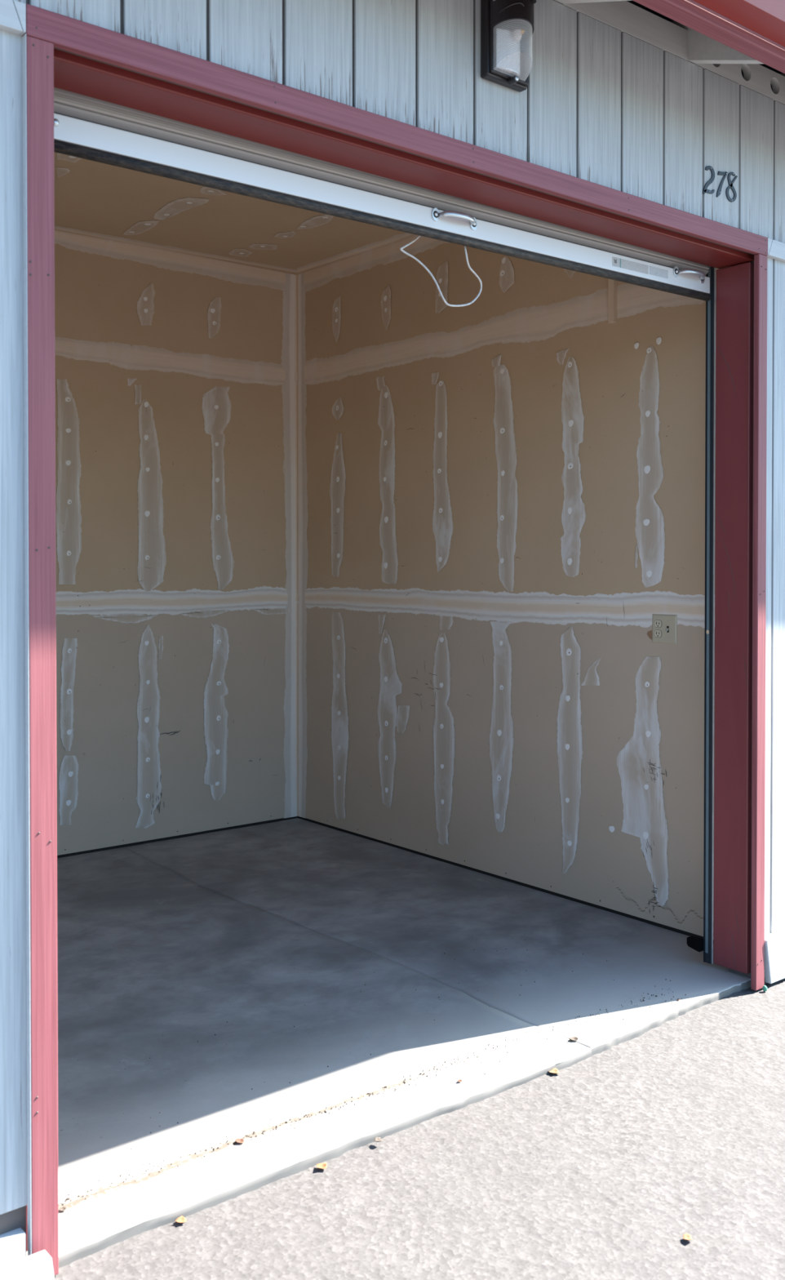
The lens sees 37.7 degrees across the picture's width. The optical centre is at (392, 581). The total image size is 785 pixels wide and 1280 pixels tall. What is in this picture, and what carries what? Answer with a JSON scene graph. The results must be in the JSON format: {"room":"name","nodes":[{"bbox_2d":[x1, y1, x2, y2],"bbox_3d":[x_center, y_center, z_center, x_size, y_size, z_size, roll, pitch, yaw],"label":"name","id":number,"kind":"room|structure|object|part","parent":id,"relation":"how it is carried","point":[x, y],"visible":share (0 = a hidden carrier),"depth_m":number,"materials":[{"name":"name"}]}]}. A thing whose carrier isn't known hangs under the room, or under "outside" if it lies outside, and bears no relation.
{"room":"storage unit exterior","nodes":[
{"label":"storage unit exterior","id":0,"kind":"room"},
{"bbox_2d":[54,229,297,857],"bbox_3d":[-1.722,-0.216,5.414,3.176,3.110,0.096,-1,1,-39],"label":"wall","id":1,"kind":"structure","parent":0,"point":[175,373],"depth_m":5.86,"materials":[{"name":"brown"}]},
{"bbox_2d":[65,460,71,465],"bbox_3d":[-1.549,-0.567,5.489,0.028,0.028,0.001,-1,1,-39],"label":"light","id":2,"kind":"object","parent":1,"relation":"attached to","point":[67,462],"depth_m":5.49,"materials":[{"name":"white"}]},
{"bbox_2d":[65,396,71,401],"bbox_3d":[-1.549,-0.870,5.485,0.030,0.026,0.002,-1,1,-39],"label":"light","id":3,"kind":"object","parent":1,"relation":"attached to","point":[67,398],"depth_m":5.48,"materials":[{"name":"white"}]},
{"bbox_2d":[66,800,71,805],"bbox_3d":[-1.553,1.061,5.509,0.028,0.031,0.001,-1,1,-39],"label":"screw","id":4,"kind":"object","parent":1,"relation":"attached to","point":[68,802],"depth_m":5.51,"materials":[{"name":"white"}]},
{"bbox_2d":[66,728,71,734],"bbox_3d":[-1.549,0.722,5.507,0.028,0.028,0.001,-1,1,-39],"label":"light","id":5,"kind":"object","parent":1,"relation":"attached to","point":[68,731],"depth_m":5.51,"materials":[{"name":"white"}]},
{"bbox_2d":[66,688,71,693],"bbox_3d":[-1.549,0.526,5.505,0.029,0.030,0.002,-1,1,-39],"label":"screw","id":6,"kind":"object","parent":1,"relation":"attached to","point":[68,691],"depth_m":5.50,"materials":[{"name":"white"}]},
{"bbox_2d":[68,771,73,777],"bbox_3d":[-1.545,0.924,5.514,0.027,0.030,0.001,-1,1,-39],"label":"screw","id":7,"kind":"object","parent":1,"relation":"attached to","point":[70,773],"depth_m":5.51,"materials":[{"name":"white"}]},
{"bbox_2d":[144,716,149,722],"bbox_3d":[-1.233,0.693,5.764,0.028,0.032,0.001,-1,1,-39],"label":"screw","id":8,"kind":"object","parent":1,"relation":"attached to","point":[146,718],"depth_m":5.76,"materials":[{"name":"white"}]},
{"bbox_2d":[144,511,150,516],"bbox_3d":[-1.228,-0.340,5.754,0.031,0.033,0.001,-1,1,-39],"label":"screw","id":9,"kind":"object","parent":1,"relation":"attached to","point":[147,513],"depth_m":5.75,"materials":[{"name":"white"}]},
{"bbox_2d":[215,514,220,520],"bbox_3d":[-0.912,-0.336,6.010,0.030,0.034,0.002,-1,1,-39],"label":"screw","id":10,"kind":"object","parent":1,"relation":"attached to","point":[217,516],"depth_m":6.01,"materials":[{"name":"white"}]},
{"bbox_2d":[53,151,414,275],"bbox_3d":[-0.786,-1.677,4.241,3.176,0.056,3.045,-1,1,-39],"label":"ceiling","id":11,"kind":"structure","parent":0,"point":[93,198],"depth_m":5.34,"materials":[{"name":"brown"}]},
{"bbox_2d":[26,817,751,1267],"bbox_3d":[-0.760,1.395,4.228,3.146,0.121,3.105,-1,1,-39],"label":"floor","id":12,"kind":"structure","parent":0,"point":[179,940],"depth_m":3.67,"materials":[{"name":"grey concrete"}]},
{"bbox_2d":[59,1206,66,1211],"bbox_3d":[-0.713,1.357,2.484,0.015,0.005,0.014,0,1,1],"label":"dry leaf","id":13,"kind":"object","parent":12,"relation":"on","point":[64,1208],"visible":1,"depth_m":2.49,"materials":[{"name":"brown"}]},
{"bbox_2d":[235,1137,244,1142],"bbox_3d":[-0.369,1.352,2.776,0.023,0.006,0.022,0,1,-10],"label":"dry leaf","id":14,"kind":"object","parent":12,"relation":"on","point":[242,1140],"visible":1,"depth_m":2.78,"materials":[{"name":"brown plant"}]},
{"bbox_2d":[59,939,686,1204],"bbox_3d":[-0.098,1.345,3.380,2.207,0.004,0.821,-1,1,-39],"label":"grit","id":15,"kind":"object","parent":12,"relation":"on","point":[325,1111],"visible":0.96,"depth_m":2.96,"materials":[{"name":"brown soil"}]},
{"bbox_3d":[0.013,1.357,4.825,1.092,0.062,3.052,-1,1,-39],"label":"concrete panel","id":16,"kind":"part","parent":12,"relation":"part of","materials":[{"name":"grey concrete"}]},
{"bbox_2d":[569,1036,578,1040],"bbox_3d":[0.533,1.343,3.376,0.025,0.007,0.026,0,1,1],"label":"dry leaf","id":17,"kind":"object","parent":12,"relation":"on","point":[574,1038],"visible":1,"depth_m":3.38,"materials":[{"name":"brown plant"}]},
{"bbox_2d":[0,0,784,1257],"bbox_3d":[0.251,-0.098,3.117,7.800,3.018,0.121,-1,1,-39],"label":"wall","id":18,"kind":"structure","parent":0,"point":[601,104],"depth_m":2.92,"materials":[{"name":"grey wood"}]},
{"bbox_2d":[0,0,22,35],"bbox_3d":[-1.726,-1.078,1.408,2.593,0.055,0.020,-1,1,-39],"label":"trim","id":19,"kind":"structure","parent":18,"relation":"attached to","point":[9,20],"depth_m":2.20,"materials":[{"name":"white paint"}]},
{"bbox_2d":[0,1227,25,1266],"bbox_3d":[-1.732,1.340,1.446,2.590,0.108,0.028,-1,1,-39],"label":"trim","id":20,"kind":"structure","parent":18,"relation":"attached to","point":[12,1243],"depth_m":2.24,"materials":[{"name":"white paint"}]},
{"bbox_2d":[13,0,26,35],"bbox_3d":[-0.725,-1.089,2.221,0.025,0.055,0.020,-1,1,-39],"label":"trim","id":21,"kind":"structure","parent":18,"relation":"attached to","point":[20,7],"depth_m":2.22,"materials":[{"name":"white paint"}]},
{"bbox_2d":[22,33,31,1256],"bbox_3d":[-0.715,0.151,2.246,0.001,2.423,0.018,-1,1,-39],"label":"trim","id":22,"kind":"structure","parent":18,"relation":"attached to","point":[24,37],"depth_m":2.25,"materials":[{"name":"white paint"}]},
{"bbox_2d":[26,1204,27,1251],"bbox_3d":[-0.781,0.148,2.335,0.037,2.392,0.135,-1,1,-39],"label":"trim","id":23,"kind":"structure","parent":18,"relation":"attached to","point":[26,1205],"depth_m":2.30,"materials":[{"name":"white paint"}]},
{"bbox_2d":[26,35,58,1275],"bbox_3d":[-0.692,0.162,2.264,0.056,2.438,0.022,-1,1,-39],"label":"trim","id":24,"kind":"structure","parent":18,"relation":"attached to","point":[39,53],"depth_m":2.26,"materials":[{"name":"red paint"}]},
{"bbox_2d":[53,87,715,964],"bbox_3d":[0.038,-0.085,3.310,2.647,2.853,0.414,-1,1,-39],"label":"door","id":25,"kind":"structure","parent":18,"relation":"in","point":[86,127],"depth_m":3.08,"materials":[{"name":"white metal"}]},
{"bbox_3d":[0.118,-1.005,3.144,0.027,0.036,0.004,-1,1,-39],"label":"mounting plate","id":26,"kind":"part","parent":25,"relation":"part of","materials":[{"name":"silver metal"}]},
{"bbox_2d":[400,235,482,306],"bbox_3d":[0.149,-0.913,3.237,0.307,0.278,0.055,-1,1,-39],"label":"pull cord","id":27,"kind":"object","parent":25,"relation":"hanging from","point":[418,237],"visible":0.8,"depth_m":3.20,"materials":[{"name":"white fabric"}]},
{"bbox_3d":[0.185,-1.007,3.174,0.126,0.020,0.037,-1,1,-39],"label":"handle","id":28,"kind":"part","parent":25,"relation":"part of","materials":[{"name":"silver metal"}]},
{"bbox_3d":[0.228,-1.007,3.234,0.027,0.036,0.004,-1,1,-39],"label":"mounting plate","id":29,"kind":"part","parent":25,"relation":"part of","materials":[{"name":"silver metal"}]},
{"bbox_3d":[0.941,-1.029,3.813,0.027,0.036,0.004,-1,1,-39],"label":"mounting plate","id":30,"kind":"part","parent":25,"relation":"part of","materials":[{"name":"silver metal"}]},
{"bbox_3d":[1.008,-1.031,3.843,0.126,0.020,0.037,-1,1,-39],"label":"handle","id":31,"kind":"part","parent":25,"relation":"part of","materials":[{"name":"silver metal"}]},
{"bbox_3d":[1.069,0.106,3.981,0.033,2.434,0.088,-1,1,-39],"label":"door guide rail","id":32,"kind":"part","parent":25,"relation":"part of","materials":[{"name":"silver metal"}]},
{"bbox_2d":[22,4,768,256],"bbox_3d":[0.262,-1.099,3.022,2.516,0.060,0.022,-1,1,-39],"label":"trim","id":33,"kind":"structure","parent":18,"relation":"attached to","point":[66,33],"depth_m":2.72,"materials":[{"name":"red paint"}]},
{"bbox_2d":[53,48,754,268],"bbox_3d":[0.197,-1.082,3.111,2.505,0.038,0.138,-1,1,-39],"label":"trim","id":34,"kind":"structure","parent":18,"relation":"attached to","point":[74,73],"depth_m":2.85,"materials":[{"name":"red paint"}]},
{"bbox_2d":[480,0,536,92],"bbox_3d":[0.319,-1.474,3.009,0.150,0.328,0.105,-1,1,-39],"label":"wall lamp","id":35,"kind":"object","parent":18,"relation":"attached to","point":[507,26],"visible":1,"depth_m":2.99,"materials":[{"name":"brown metal"}]},
{"bbox_3d":[0.308,-1.475,3.023,0.138,0.305,0.010,-1,1,-39],"label":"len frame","id":36,"kind":"part","parent":35,"relation":"part of","materials":[{"name":"brown metal"}]},
{"bbox_3d":[0.326,-1.429,3.000,0.025,0.037,0.025,-1,1,-39],"label":"bulb","id":37,"kind":"part","parent":35,"relation":"part of","materials":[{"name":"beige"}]},
{"bbox_2d":[702,165,715,194],"bbox_3d":[1.000,-1.267,3.628,0.060,0.093,0.005,-1,1,-39],"label":"number","id":38,"kind":"object","parent":18,"relation":"attached to","point":[710,181],"visible":1,"depth_m":3.63,"materials":[{"name":"black"}]},
{"bbox_2d":[716,171,728,197],"bbox_3d":[1.054,-1.269,3.672,0.057,0.090,0.005,-1,1,-39],"label":"number","id":39,"kind":"object","parent":18,"relation":"attached to","point":[720,173],"visible":1,"depth_m":3.67,"materials":[{"name":"black"}]},
{"bbox_2d":[725,172,737,202],"bbox_3d":[1.095,-1.272,3.705,0.060,0.096,0.005,-1,1,-39],"label":"number","id":40,"kind":"object","parent":18,"relation":"attached to","point":[731,184],"visible":1,"depth_m":3.70,"materials":[{"name":"black"}]},
{"bbox_2d":[714,262,754,973],"bbox_3d":[1.166,0.126,3.917,0.039,2.392,0.135,-1,1,-39],"label":"trim","id":41,"kind":"structure","parent":18,"relation":"attached to","point":[735,283],"depth_m":3.90,"materials":[{"name":"red paint"}]},
{"bbox_2d":[751,253,768,990],"bbox_3d":[1.220,0.139,3.817,0.049,2.436,0.022,-1,1,-39],"label":"trim","id":42,"kind":"structure","parent":18,"relation":"attached to","point":[760,390],"depth_m":3.81,"materials":[{"name":"red paint"}]},
{"bbox_2d":[768,238,773,254],"bbox_3d":[1.249,-1.112,3.825,0.027,0.055,0.020,-1,1,-39],"label":"trim","id":43,"kind":"structure","parent":18,"relation":"attached to","point":[770,241],"depth_m":3.81,"materials":[{"name":"white paint"}]},
{"bbox_2d":[764,928,784,983],"bbox_3d":[2.283,1.259,4.693,2.680,0.164,0.024,-1,1,-39],"label":"trim","id":44,"kind":"structure","parent":18,"relation":"attached to","point":[775,942],"depth_m":3.87,"materials":[{"name":"white paint"}]},
{"bbox_2d":[767,240,784,262],"bbox_3d":[2.282,-1.123,4.664,2.678,0.055,0.020,-1,1,-39],"label":"trim","id":45,"kind":"structure","parent":18,"relation":"attached to","point":[777,251],"depth_m":3.85,"materials":[{"name":"white paint"}]},
{"bbox_2d":[53,977,784,1279],"bbox_3d":[6.835,1.515,-7.027,48.000,0.005,24.075,-1,1,-39],"label":"paving","id":46,"kind":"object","parent":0,"point":[600,1167],"visible":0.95,"depth_m":2.61,"materials":[{"name":"beige concrete"}]},
{"bbox_2d":[0,1249,54,1279],"bbox_3d":[-1.214,1.351,1.788,1.426,0.082,0.036,-1,1,-39],"label":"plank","id":47,"kind":"object","parent":46,"relation":"on","point":[38,1265],"visible":1,"depth_m":2.20,"materials":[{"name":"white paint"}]},
{"bbox_2d":[174,1215,186,1222],"bbox_3d":[-0.456,1.377,2.476,0.025,0.007,0.022,-1,1,-39],"label":"dry leaf","id":48,"kind":"object","parent":46,"relation":"on","point":[180,1220],"visible":1,"depth_m":2.48,"materials":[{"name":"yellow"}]},
{"bbox_2d":[316,1162,327,1168],"bbox_3d":[-0.167,1.373,2.699,0.025,0.007,0.025,0,1,-1],"label":"dry leaf","id":49,"kind":"object","parent":46,"relation":"on","point":[321,1166],"visible":1,"depth_m":2.70,"materials":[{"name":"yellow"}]},
{"bbox_2d":[373,1137,382,1142],"bbox_3d":[-0.035,1.365,2.808,0.021,0.006,0.020,0,1,12],"label":"dry leaf","id":50,"kind":"object","parent":46,"relation":"on","point":[377,1139],"visible":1,"depth_m":2.81,"materials":[{"name":"brown plant"}]},
{"bbox_2d":[548,1067,559,1074],"bbox_3d":[0.452,1.366,3.202,0.030,0.008,0.031,-1,1,-39],"label":"dry leaf","id":51,"kind":"object","parent":46,"relation":"on","point":[555,1070],"visible":1,"depth_m":3.21,"materials":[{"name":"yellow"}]},
{"bbox_2d":[683,1233,693,1239],"bbox_3d":[0.621,1.379,2.415,0.021,0.006,0.021,-1,1,-39],"label":"dry leaf","id":52,"kind":"object","parent":46,"relation":"on","point":[687,1237],"visible":1,"depth_m":2.42,"materials":[{"name":"brown plant"}]},
{"bbox_2d":[763,985,767,991],"bbox_3d":[1.240,1.353,3.825,0.017,0.020,0.016,-1,1,-39],"label":"shard","id":53,"kind":"object","parent":46,"relation":"on","point":[765,988],"visible":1,"depth_m":3.82,"materials":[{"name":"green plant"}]},
{"bbox_2d":[297,234,727,942],"bbox_3d":[0.411,-0.213,5.247,0.096,3.110,3.025,-1,1,-39],"label":"wall","id":54,"kind":"structure","parent":0,"point":[500,495],"depth_m":5.08,"materials":[{"name":"brown"}]},
{"bbox_2d":[384,516,388,523],"bbox_3d":[-0.032,-0.308,5.716,0.001,0.033,0.033,-1,1,-39],"label":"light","id":55,"kind":"object","parent":54,"relation":"attached to","point":[386,518],"depth_m":5.71,"materials":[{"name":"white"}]},
{"bbox_2d":[438,431,442,438],"bbox_3d":[0.223,-0.689,5.398,0.001,0.031,0.030,-1,1,-39],"label":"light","id":56,"kind":"object","parent":54,"relation":"attached to","point":[440,433],"depth_m":5.40,"materials":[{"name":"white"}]},
{"bbox_2d":[497,774,501,781],"bbox_3d":[0.473,0.874,5.110,0.002,0.030,0.029,-1,1,-39],"label":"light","id":57,"kind":"object","parent":54,"relation":"attached to","point":[499,776],"depth_m":5.11,"materials":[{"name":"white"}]},
{"bbox_2d":[497,729,502,736],"bbox_3d":[0.475,0.672,5.106,0.001,0.031,0.030,-1,1,-39],"label":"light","id":58,"kind":"object","parent":54,"relation":"attached to","point":[499,731],"depth_m":5.11,"materials":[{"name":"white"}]},
{"bbox_2d":[500,270,505,276],"bbox_3d":[0.485,-1.360,5.065,0.002,0.028,0.033,-1,1,-39],"label":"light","id":59,"kind":"object","parent":54,"relation":"attached to","point":[502,272],"depth_m":5.06,"materials":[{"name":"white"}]},
{"bbox_2d":[500,427,505,433],"bbox_3d":[0.485,-0.667,5.074,0.002,0.027,0.030,-1,1,-39],"label":"screw","id":60,"kind":"object","parent":54,"relation":"attached to","point":[502,429],"depth_m":5.07,"materials":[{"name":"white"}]},
{"bbox_2d":[564,743,569,750],"bbox_3d":[0.729,0.690,4.793,0.001,0.028,0.027,-1,1,-39],"label":"screw","id":61,"kind":"object","parent":54,"relation":"attached to","point":[566,745],"depth_m":4.79,"materials":[{"name":"white"}]},
{"bbox_2d":[565,695,570,701],"bbox_3d":[0.731,0.487,4.789,0.001,0.027,0.027,-1,1,-39],"label":"screw","id":62,"kind":"object","parent":54,"relation":"attached to","point":[567,697],"depth_m":4.79,"materials":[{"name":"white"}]},
{"bbox_2d":[566,648,572,655],"bbox_3d":[0.735,0.293,4.781,0.002,0.033,0.032,-1,1,-39],"label":"screw","id":63,"kind":"object","parent":54,"relation":"attached to","point":[569,651],"depth_m":4.78,"materials":[{"name":"white"}]},
{"bbox_2d":[567,558,572,564],"bbox_3d":[0.736,-0.083,4.774,0.001,0.031,0.027,-1,1,-39],"label":"screw","id":64,"kind":"object","parent":54,"relation":"attached to","point":[569,560],"depth_m":4.77,"materials":[{"name":"white"}]},
{"bbox_2d":[568,507,572,514],"bbox_3d":[0.736,-0.294,4.771,0.001,0.029,0.024,-1,1,-39],"label":"screw","id":65,"kind":"object","parent":54,"relation":"attached to","point":[570,509],"depth_m":4.77,"materials":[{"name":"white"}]},
{"bbox_2d":[568,361,572,368],"bbox_3d":[0.736,-0.900,4.763,0.002,0.026,0.024,-1,1,-39],"label":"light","id":66,"kind":"object","parent":54,"relation":"attached to","point":[570,363],"depth_m":4.76,"materials":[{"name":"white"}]},
{"bbox_2d":[568,462,573,469],"bbox_3d":[0.738,-0.480,4.766,0.002,0.027,0.032,-1,1,-39],"label":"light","id":67,"kind":"object","parent":54,"relation":"attached to","point":[570,464],"depth_m":4.77,"materials":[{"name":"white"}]},
{"bbox_2d":[568,419,573,426],"bbox_3d":[0.739,-0.656,4.762,0.001,0.029,0.029,-1,1,-39],"label":"screw","id":68,"kind":"object","parent":54,"relation":"attached to","point":[571,421],"depth_m":4.76,"materials":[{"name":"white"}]},
{"bbox_2d":[608,826,614,831],"bbox_3d":[0.880,0.993,4.612,0.001,0.026,0.031,-1,1,-39],"label":"screw","id":69,"kind":"object","parent":54,"relation":"attached to","point":[611,828],"depth_m":4.61,"materials":[{"name":"white"}]},
{"bbox_2d":[608,279,617,323],"bbox_3d":[0.877,-1.210,4.574,0.022,0.358,0.030,-1,1,-39],"label":"cleat","id":70,"kind":"object","parent":54,"relation":"attached to","point":[612,284],"visible":0.44,"depth_m":4.57,"materials":[{"name":"brown wood"}]},
{"bbox_2d":[634,342,639,349],"bbox_3d":[0.954,-0.922,4.494,0.001,0.026,0.024,-1,1,-39],"label":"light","id":71,"kind":"object","parent":54,"relation":"attached to","point":[636,344],"depth_m":4.49,"materials":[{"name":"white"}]},
{"bbox_2d":[643,831,648,839],"bbox_3d":[0.987,0.990,4.480,0.001,0.032,0.029,-1,1,-39],"label":"screw","id":72,"kind":"object","parent":54,"relation":"attached to","point":[646,834],"depth_m":4.48,"materials":[{"name":"white"}]},
{"bbox_2d":[643,519,649,525],"bbox_3d":[0.987,-0.230,4.464,0.001,0.027,0.032,-1,1,-39],"label":"screw","id":73,"kind":"object","parent":54,"relation":"attached to","point":[646,522],"depth_m":4.46,"materials":[{"name":"white"}]},
{"bbox_2d":[644,465,650,473],"bbox_3d":[0.988,-0.435,4.459,0.001,0.032,0.031,-1,1,-39],"label":"screw","id":74,"kind":"object","parent":54,"relation":"attached to","point":[646,468],"depth_m":4.46,"materials":[{"name":"white paint"}]},
{"bbox_2d":[645,730,650,737],"bbox_3d":[0.994,0.592,4.466,0.001,0.027,0.026,-1,1,-39],"label":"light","id":75,"kind":"object","parent":54,"relation":"attached to","point":[647,732],"depth_m":4.47,"materials":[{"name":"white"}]},
{"bbox_2d":[645,410,650,417],"bbox_3d":[0.990,-0.651,4.454,0.001,0.026,0.024,-1,1,-39],"label":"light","id":76,"kind":"object","parent":54,"relation":"attached to","point":[647,412],"depth_m":4.45,"materials":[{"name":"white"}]},
{"bbox_2d":[646,570,652,577],"bbox_3d":[0.995,-0.030,4.456,0.001,0.027,0.028,-1,1,-39],"label":"screw","id":77,"kind":"object","parent":54,"relation":"attached to","point":[649,573],"depth_m":4.45,"materials":[{"name":"white"}]},
{"bbox_2d":[646,347,652,353],"bbox_3d":[0.993,-0.895,4.446,0.002,0.022,0.025,-1,1,-39],"label":"screw","id":78,"kind":"object","parent":54,"relation":"attached to","point":[649,350],"depth_m":4.45,"materials":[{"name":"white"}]},
{"bbox_2d":[656,337,662,344],"bbox_3d":[1.022,-0.924,4.410,0.001,0.029,0.026,-1,1,-39],"label":"screw","id":79,"kind":"object","parent":54,"relation":"attached to","point":[659,340],"depth_m":4.41,"materials":[{"name":"white paint"}]},
{"bbox_2d":[652,613,677,644],"bbox_3d":[1.037,0.181,4.399,0.020,0.112,0.116,-1,1,-39],"label":"wall outlet","id":80,"kind":"object","parent":54,"relation":"attached to","point":[664,627],"visible":1,"depth_m":4.40,"materials":[{"name":"beige plastic"}]},
{"bbox_2d":[654,630,662,637],"bbox_3d":[1.022,0.200,4.422,0.002,0.027,0.034,-1,1,-39],"label":"receptacle","id":81,"kind":"object","parent":80,"relation":"attached to","point":[658,633],"depth_m":4.42,"materials":[{"name":"beige plastic"}]},
{"bbox_2d":[654,620,662,627],"bbox_3d":[1.022,0.162,4.421,0.002,0.027,0.034,-1,1,-39],"label":"receptacle","id":82,"kind":"object","parent":80,"relation":"attached to","point":[658,624],"depth_m":4.42,"materials":[{"name":"beige plastic"}]},
{"bbox_2d":[665,626,669,632],"bbox_3d":[1.047,0.182,4.382,0.014,0.025,0.010,-1,1,-39],"label":"switch","id":83,"kind":"object","parent":80,"relation":"attached to","point":[667,628],"depth_m":4.38,"materials":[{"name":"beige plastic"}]},
{"bbox_2d":[553,0,784,104],"bbox_3d":[-0.615,-2.205,4.154,8.200,1.447,3.695,-1,1,-39],"label":"roof","id":84,"kind":"structure","parent":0,"point":[688,30],"depth_m":3.39,"materials":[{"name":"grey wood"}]},
{"bbox_2d":[693,0,784,47],"bbox_3d":[0.563,-1.548,2.713,8.200,0.110,0.117,-1,1,-39],"label":"gutter","id":85,"kind":"object","parent":84,"relation":"attached to","point":[766,18],"visible":1,"depth_m":3.04,"materials":[{"name":"red metal"}]}
]}

